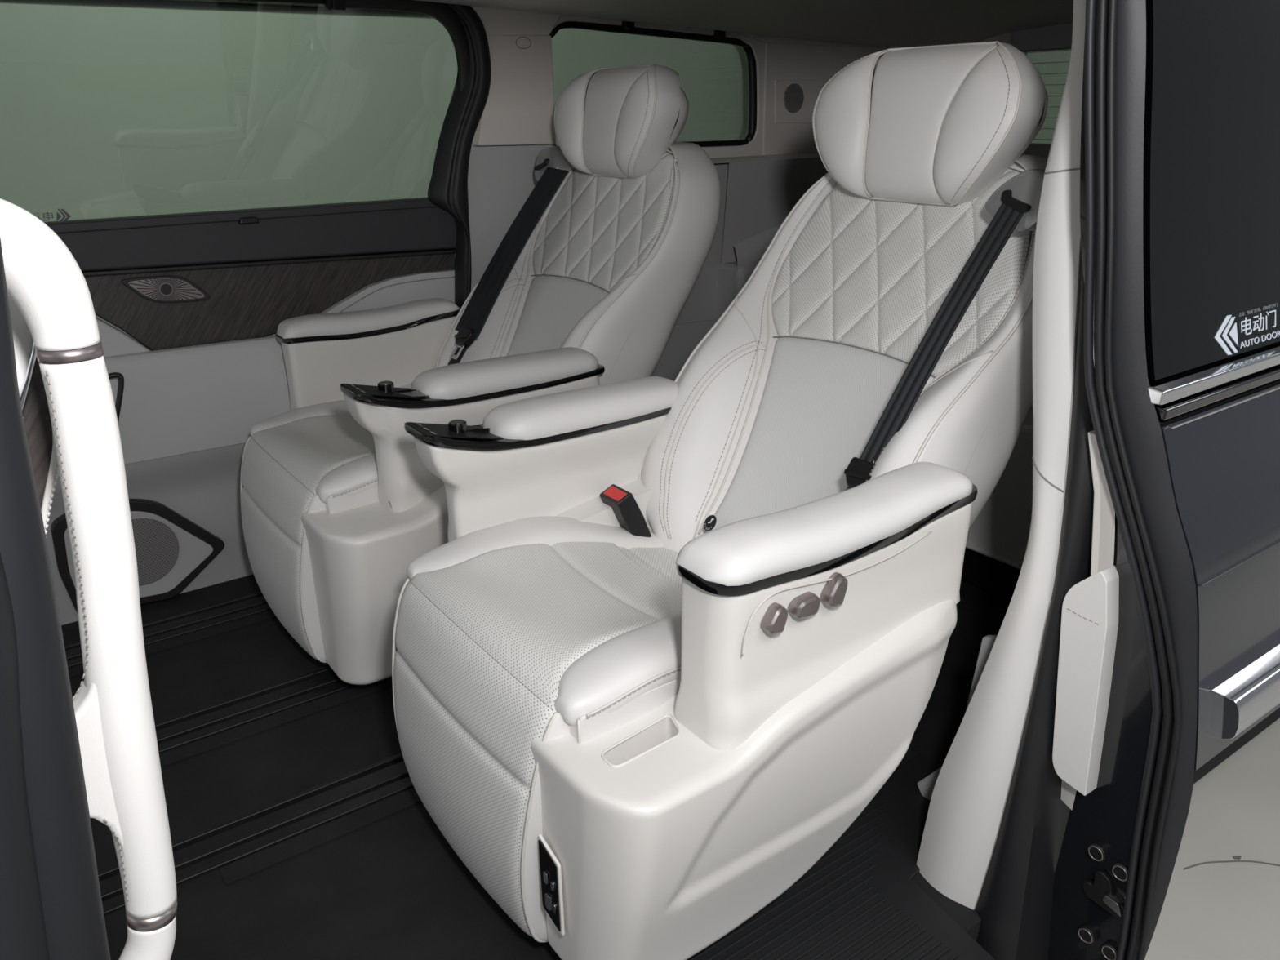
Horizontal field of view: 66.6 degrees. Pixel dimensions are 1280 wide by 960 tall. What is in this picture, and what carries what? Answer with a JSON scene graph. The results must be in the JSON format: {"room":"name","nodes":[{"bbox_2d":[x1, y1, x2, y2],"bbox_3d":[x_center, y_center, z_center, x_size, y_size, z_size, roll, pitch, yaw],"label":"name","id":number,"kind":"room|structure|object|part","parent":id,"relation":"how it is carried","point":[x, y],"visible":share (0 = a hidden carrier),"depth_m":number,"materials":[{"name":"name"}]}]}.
{"room":"minivan interior","nodes":[
{"label":"minivan interior","id":0,"kind":"room"},
{"bbox_2d":[0,237,111,959],"bbox_3d":[-0.383,0.120,0.571,0.147,0.607,0.232,-15,25,-33],"label":"pillar","id":1,"kind":"structure","parent":0,"point":[51,906],"depth_m":0.51,"materials":[{"name":"black plastic"}]},
{"bbox_3d":[-0.376,-0.081,0.577,0.035,0.083,0.018,-15,25,-33],"label":"post","id":2,"kind":"part","parent":1,"relation":"part of","materials":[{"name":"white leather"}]},
{"bbox_2d":[0,198,177,959],"bbox_3d":[-0.341,0.112,0.595,0.096,0.555,0.039,-15,25,-33],"label":"grip","id":3,"kind":"object","parent":1,"relation":"attached to","point":[113,703],"visible":0.94,"depth_m":0.58,"materials":[{"name":"white leather"}]},
{"bbox_2d":[95,314,276,348],"bbox_3d":[-0.492,-0.323,2.698,3.750,0.990,0.055,-15,25,-33],"label":"wall","id":4,"kind":"structure","parent":0,"point":[96,316],"depth_m":2.15,"materials":[{"name":"grey plastic"}]},
{"bbox_2d":[0,0,470,223],"bbox_3d":[-1.130,-0.735,1.935,1.772,0.476,0.076,-15,25,-33],"label":"window","id":5,"kind":"structure","parent":4,"relation":"in","point":[109,109],"depth_m":2.09,"materials":[{"name":"green glass"}]},
{"bbox_2d":[45,198,456,625],"bbox_3d":[-0.999,-0.155,2.279,2.100,0.909,0.098,-15,25,-33],"label":"door","id":6,"kind":"structure","parent":4,"relation":"in","point":[203,292],"depth_m":2.26,"materials":[{"name":"grey plastic"}]},
{"bbox_3d":[-1.158,-0.133,2.109,0.107,0.193,0.012,-15,25,-33],"label":"pull handle","id":7,"kind":"part","parent":6,"relation":"part of","materials":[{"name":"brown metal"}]},
{"bbox_3d":[-1.169,0.155,2.289,0.351,0.283,0.042,-15,25,-33],"label":"speaker frame","id":8,"kind":"part","parent":6,"relation":"part of","materials":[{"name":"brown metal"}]},
{"bbox_3d":[-1.163,0.164,2.276,0.303,0.236,0.018,-15,25,-33],"label":"speaker panel","id":9,"kind":"part","parent":6,"relation":"part of","materials":[{"name":"grey plastic"}]},
{"bbox_3d":[-0.996,0.055,2.362,2.100,0.456,0.055,-15,25,-33],"label":"panel","id":10,"kind":"part","parent":6,"relation":"part of","materials":[{"name":"grey plastic"}]},
{"bbox_2d":[131,518,178,585],"bbox_3d":[-1.161,0.168,2.265,0.166,0.166,0.006,-15,25,-33],"label":"speaker grille","id":11,"kind":"object","parent":6,"relation":"attached to","point":[156,540],"depth_m":2.29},
{"bbox_3d":[-1.058,-0.427,2.174,0.173,0.065,0.034,-15,25,-33],"label":"tweeter frame","id":12,"kind":"part","parent":6,"relation":"part of","materials":[{"name":"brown metal"}]},
{"bbox_2d":[128,278,204,300],"bbox_3d":[-1.058,-0.427,2.174,0.150,0.054,0.036,-15,25,-33],"label":"grille","id":13,"kind":"object","parent":6,"relation":"attached to","point":[139,289],"depth_m":2.16,"materials":[{"name":"grey metal"}]},
{"bbox_3d":[-1.169,-0.476,2.062,1.732,0.125,0.048,-15,25,-33],"label":"belt panel","id":14,"kind":"part","parent":6,"relation":"part of","materials":[{"name":"black plastic"}]},
{"bbox_3d":[-1.184,-0.361,2.109,1.708,0.214,0.024,-15,25,-33],"label":"wood panel","id":15,"kind":"part","parent":6,"relation":"part of","materials":[{"name":"brown wood"}]},
{"bbox_2d":[329,0,491,308],"bbox_3d":[-0.555,-0.612,2.401,0.474,1.111,0.052,-15,25,-33],"label":"trim","id":16,"kind":"structure","parent":4,"relation":"attached to","point":[447,190],"depth_m":2.39,"materials":[{"name":"black rubber"}]},
{"bbox_2d":[235,0,893,381],"bbox_3d":[-0.404,-0.536,2.524,3.700,1.450,0.180,-15,25,-33],"label":"trim","id":17,"kind":"structure","parent":4,"relation":"attached to","point":[762,180],"depth_m":2.91,"materials":[{"name":"grey plastic"}]},
{"bbox_3d":[-1.173,-0.966,1.837,1.900,0.130,0.045,-15,25,-33],"label":"roof rail","id":18,"kind":"part","parent":17,"relation":"part of","materials":[{"name":"black plastic"}]},
{"bbox_3d":[-0.336,-0.987,2.475,0.226,0.260,0.078,-15,25,-33],"label":"pillar trim","id":19,"kind":"part","parent":17,"relation":"part of","materials":[{"name":"beige plastic"}]},
{"bbox_3d":[-0.110,-0.674,2.766,0.900,0.545,0.076,-15,25,-33],"label":"pillar trim","id":20,"kind":"part","parent":17,"relation":"part of","materials":[{"name":"grey plastic"}]},
{"bbox_3d":[-0.099,-0.210,2.949,0.890,0.527,0.074,-15,25,-33],"label":"pillar trim","id":21,"kind":"part","parent":17,"relation":"part of","materials":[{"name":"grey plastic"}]},
{"bbox_3d":[0.461,-1.170,3.018,0.183,0.126,0.074,-15,25,-33],"label":"speaker plate","id":22,"kind":"part","parent":17,"relation":"part of","materials":[{"name":"grey plastic"}]},
{"bbox_2d":[549,21,756,146],"bbox_3d":[0.057,-1.089,2.715,0.780,0.370,0.052,-15,25,-33],"label":"window","id":23,"kind":"structure","parent":4,"relation":"in","point":[717,72],"depth_m":2.78,"materials":[{"name":"green glass"}]},
{"bbox_2d":[783,83,804,112],"bbox_3d":[0.469,-1.165,2.975,0.080,0.084,0.008,-15,25,-33],"label":"speaker","id":24,"kind":"object","parent":4,"relation":"attached to","point":[793,93],"depth_m":2.97},
{"bbox_2d":[61,573,1279,959],"bbox_3d":[0.111,0.410,2.090,3.750,0.107,2.020,-15,25,-33],"label":"floor","id":25,"kind":"structure","parent":0,"point":[300,828],"depth_m":1.58,"materials":[{"name":"black carpet"}]},
{"bbox_3d":[-0.422,0.158,2.651,3.500,0.009,0.036,-15,25,-33],"label":"rail","id":26,"kind":"part","parent":25,"relation":"part of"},
{"bbox_3d":[-0.399,0.170,2.622,3.500,0.006,0.026,-15,25,-33],"label":"rail","id":27,"kind":"part","parent":25,"relation":"part of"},
{"bbox_3d":[-0.169,0.282,2.320,3.500,0.009,0.036,-15,25,-33],"label":"rail","id":28,"kind":"part","parent":25,"relation":"part of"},
{"bbox_3d":[0.045,0.387,2.040,3.500,0.009,0.036,-15,25,-33],"label":"rail","id":29,"kind":"part","parent":25,"relation":"part of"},
{"bbox_3d":[-0.146,0.294,2.291,3.500,0.006,0.026,-15,25,-33],"label":"rail","id":30,"kind":"part","parent":25,"relation":"part of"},
{"bbox_3d":[0.068,0.399,2.010,3.500,0.006,0.026,-15,25,-33],"label":"rail","id":31,"kind":"part","parent":25,"relation":"part of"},
{"bbox_2d":[240,64,720,684],"bbox_3d":[-0.359,-0.293,2.182,1.060,1.174,0.788,-15,25,-33],"label":"seat","id":32,"kind":"object","parent":25,"relation":"on","point":[589,284],"visible":0.74,"depth_m":2.08,"materials":[{"name":"leather"}]},
{"bbox_3d":[-0.538,0.075,2.189,0.614,0.423,0.436,-15,25,-33],"label":"seat panel","id":33,"kind":"part","parent":32,"relation":"part of","materials":[{"name":"leather"}]},
{"bbox_3d":[-0.646,-0.270,2.407,0.438,0.236,0.105,-15,25,-33],"label":"arm","id":34,"kind":"part","parent":32,"relation":"part of","materials":[{"name":"white leather"}]},
{"bbox_3d":[-0.465,-0.162,1.775,0.132,0.035,0.082,-15,25,-33],"label":"control panel","id":35,"kind":"part","parent":32,"relation":"part of","materials":[{"name":"black plastic"}]},
{"bbox_3d":[-0.463,-0.167,1.777,0.029,0.019,0.029,-15,25,-33],"label":"knob","id":36,"kind":"part","parent":32,"relation":"part of","materials":[{"name":"black plastic"}]},
{"bbox_3d":[-0.309,-0.091,1.922,0.507,0.242,0.104,-15,25,-33],"label":"arm","id":37,"kind":"part","parent":32,"relation":"part of","materials":[{"name":"white leather"}]},
{"bbox_3d":[-0.248,-0.279,2.278,0.255,0.348,0.362,-15,25,-33],"label":"lumbar panel","id":38,"kind":"part","parent":32,"relation":"part of","materials":[{"name":"leather"}]},
{"bbox_3d":[-0.084,-0.611,2.279,0.192,0.300,0.490,-15,25,-33],"label":"quilted panel","id":39,"kind":"part","parent":32,"relation":"part of","materials":[{"name":"leather"}]},
{"bbox_2d":[391,40,1048,959],"bbox_3d":[0.152,-0.042,1.513,1.060,1.174,0.776,-15,25,-33],"label":"seat","id":40,"kind":"object","parent":25,"relation":"on","point":[667,642],"visible":1,"depth_m":1.37,"materials":[{"name":"leather"}]},
{"bbox_3d":[-0.294,-0.078,1.552,0.132,0.035,0.082,-15,25,-33],"label":"control panel","id":41,"kind":"part","parent":40,"relation":"part of","materials":[{"name":"black plastic"}]},
{"bbox_3d":[-0.290,-0.083,1.551,0.029,0.019,0.029,-15,25,-33],"label":"knob","id":42,"kind":"part","parent":40,"relation":"part of","materials":[{"name":"black metal"}]},
{"bbox_3d":[-0.030,0.324,1.524,0.614,0.423,0.436,-15,25,-33],"label":"seat panel","id":43,"kind":"part","parent":40,"relation":"part of","materials":[{"name":"leather"}]},
{"bbox_3d":[-0.137,-0.007,1.697,0.507,0.242,0.104,-15,25,-33],"label":"arm","id":44,"kind":"part","parent":40,"relation":"part of","materials":[{"name":"white leather"}]},
{"bbox_3d":[0.261,-0.030,1.613,0.255,0.348,0.362,-15,25,-33],"label":"lumbar panel","id":45,"kind":"part","parent":40,"relation":"part of","materials":[{"name":"leather"}]},
{"bbox_3d":[0.243,0.166,1.243,0.438,0.236,0.105,-15,25,-33],"label":"arm","id":46,"kind":"part","parent":40,"relation":"part of","materials":[{"name":"white leather"}]},
{"bbox_3d":[0.425,-0.362,1.614,0.192,0.300,0.490,-15,25,-33],"label":"quilted panel","id":47,"kind":"part","parent":40,"relation":"part of","materials":[{"name":"leather"}]},
{"bbox_2d":[960,404,1032,601],"bbox_3d":[1.091,-0.145,2.297,0.688,0.780,0.750,-15,25,-33],"label":"bench","id":48,"kind":"object","parent":25,"relation":"on","point":[996,545],"visible":0.09,"depth_m":2.19,"materials":[{"name":"leather"}]},
{"bbox_2d":[415,0,1073,48],"bbox_3d":[0.028,-0.897,1.696,3.970,0.272,1.850,-15,25,-33],"label":"ceiling","id":49,"kind":"structure","parent":0,"point":[895,24],"depth_m":2.69,"materials":[{"name":"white fabric"}]},
{"bbox_2d":[978,22,1072,159],"bbox_3d":[1.603,-0.687,2.886,0.100,1.450,1.920,-15,25,-33],"label":"wall","id":50,"kind":"structure","parent":0,"point":[1059,37],"depth_m":3.07,"materials":[{"name":"grey plastic"}]},
{"bbox_2d":[916,0,1149,959],"bbox_3d":[1.231,-0.135,1.793,2.007,1.480,0.301,-15,25,-33],"label":"trim","id":51,"kind":"structure","parent":50,"relation":"attached to","point":[997,819],"depth_m":1.30,"materials":[{"name":"white plastic"}]},
{"bbox_3d":[0.513,0.410,1.553,0.015,0.418,0.141,-15,25,-33],"label":"kick panel","id":52,"kind":"part","parent":51,"relation":"part of","materials":[{"name":"grey plastic"}]},
{"bbox_3d":[0.522,0.299,1.389,0.201,0.699,0.120,-15,25,-33],"label":"pillar trim","id":53,"kind":"part","parent":51,"relation":"part of","materials":[{"name":"white plastic"}]},
{"bbox_3d":[0.558,-0.199,1.253,0.160,0.388,0.120,-15,25,-33],"label":"pillar trim","id":54,"kind":"part","parent":51,"relation":"part of","materials":[{"name":"white plastic"}]},
{"bbox_3d":[0.562,-0.500,1.194,0.142,0.235,0.076,-15,25,-33],"label":"pillar trim","id":55,"kind":"part","parent":51,"relation":"part of","materials":[{"name":"white plastic"}]},
{"bbox_2d":[1023,48,1071,144],"bbox_3d":[1.712,-1.039,2.614,0.008,0.300,1.580,-15,25,-33],"label":"window","id":56,"kind":"structure","parent":50,"relation":"in","point":[1052,66],"depth_m":3.12,"materials":[{"name":"green glass"}]},
{"bbox_2d":[1047,0,1279,959],"bbox_3d":[1.449,-0.094,1.758,2.392,1.707,0.298,-15,25,-33],"label":"door","id":57,"kind":"structure","parent":50,"relation":"in","point":[1169,652],"depth_m":1.14,"materials":[{"name":"black metal"}]},
{"bbox_3d":[1.233,0.014,1.697,1.661,0.532,0.053,-15,25,-33],"label":"trim panel","id":58,"kind":"part","parent":57,"relation":"part of","materials":[{"name":"white plastic"}]},
{"bbox_3d":[0.567,0.199,1.245,0.031,0.532,0.053,-6,22,-13],"label":"trim","id":59,"kind":"part","parent":57,"relation":"part of","materials":[{"name":"white plastic"}]},
{"bbox_3d":[1.430,-0.648,1.633,2.261,0.583,0.137,-15,25,-33],"label":"privacy glass","id":60,"kind":"part","parent":57,"relation":"part of","materials":[{"name":"black glass"}]},
{"bbox_3d":[1.057,0.183,1.415,0.918,0.070,0.060,-15,25,-33],"label":"handle","id":61,"kind":"part","parent":57,"relation":"part of","materials":[{"name":"silver metal"}]},
{"label":"outside","id":62,"kind":"structure","parent":0,"visible":0},
{"bbox_2d":[1144,718,1279,959],"bbox_3d":[1.296,0.092,3.652,18.000,0.052,14.000,-15,25,-33],"label":"ground","id":63,"kind":"structure","parent":62,"point":[1222,900],"depth_m":1.89,"materials":[{"name":"concrete"}]}
]}

